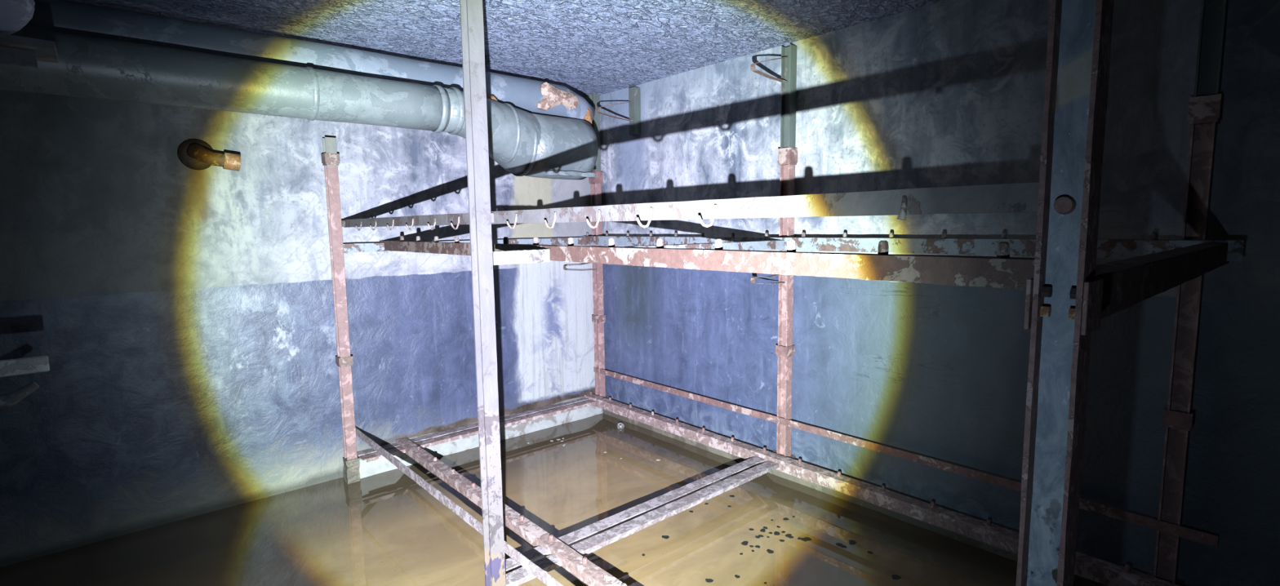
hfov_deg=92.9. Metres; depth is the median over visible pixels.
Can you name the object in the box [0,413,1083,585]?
water
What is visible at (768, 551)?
leaf fragment
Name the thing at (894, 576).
leaf fragment
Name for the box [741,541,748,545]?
leaf fragment
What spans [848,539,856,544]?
leaf fragment
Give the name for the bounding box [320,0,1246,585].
frame
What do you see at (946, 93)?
wall
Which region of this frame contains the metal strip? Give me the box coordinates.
[0,355,49,408]
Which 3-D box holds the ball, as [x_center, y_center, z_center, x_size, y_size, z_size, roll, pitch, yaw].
[-0.155,1.063,4.854,0.060,0.060,0.060,-6,8,-41]
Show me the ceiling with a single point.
(586, 47)
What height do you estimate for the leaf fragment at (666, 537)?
0.002 m
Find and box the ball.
[617,422,624,428]
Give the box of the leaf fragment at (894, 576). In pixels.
[891,574,901,579]
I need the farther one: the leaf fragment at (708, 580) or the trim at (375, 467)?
the trim at (375, 467)
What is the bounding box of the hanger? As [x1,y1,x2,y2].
[595,86,640,136]
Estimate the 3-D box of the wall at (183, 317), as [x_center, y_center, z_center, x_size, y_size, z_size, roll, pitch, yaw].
[-2.892,-0.078,3.110,6.965,2.987,0.200,-6,8,-41]
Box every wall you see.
[0,89,595,567]
[599,0,1279,585]
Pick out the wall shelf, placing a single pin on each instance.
(19, 51)
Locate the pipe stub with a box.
[177,138,240,171]
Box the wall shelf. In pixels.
[0,33,58,68]
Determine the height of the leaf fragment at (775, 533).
0.002 m
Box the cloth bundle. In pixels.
[0,0,35,35]
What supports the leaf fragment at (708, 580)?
on the water
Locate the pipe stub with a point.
(193, 153)
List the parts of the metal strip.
rod, blade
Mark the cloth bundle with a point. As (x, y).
(15, 15)
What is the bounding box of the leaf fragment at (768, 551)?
[766,549,773,553]
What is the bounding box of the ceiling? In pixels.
[69,0,944,96]
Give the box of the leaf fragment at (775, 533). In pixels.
[773,531,780,535]
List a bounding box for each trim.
[356,396,603,479]
[602,408,1106,585]
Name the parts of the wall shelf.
arm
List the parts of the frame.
post, post, post, plate, post, clip plate, post, clip plate, plate, post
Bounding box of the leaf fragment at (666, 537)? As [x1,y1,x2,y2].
[662,535,669,539]
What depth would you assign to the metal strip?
1.86 m
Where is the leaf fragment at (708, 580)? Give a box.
[705,578,713,582]
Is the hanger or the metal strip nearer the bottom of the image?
the metal strip
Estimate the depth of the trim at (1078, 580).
3.44 m

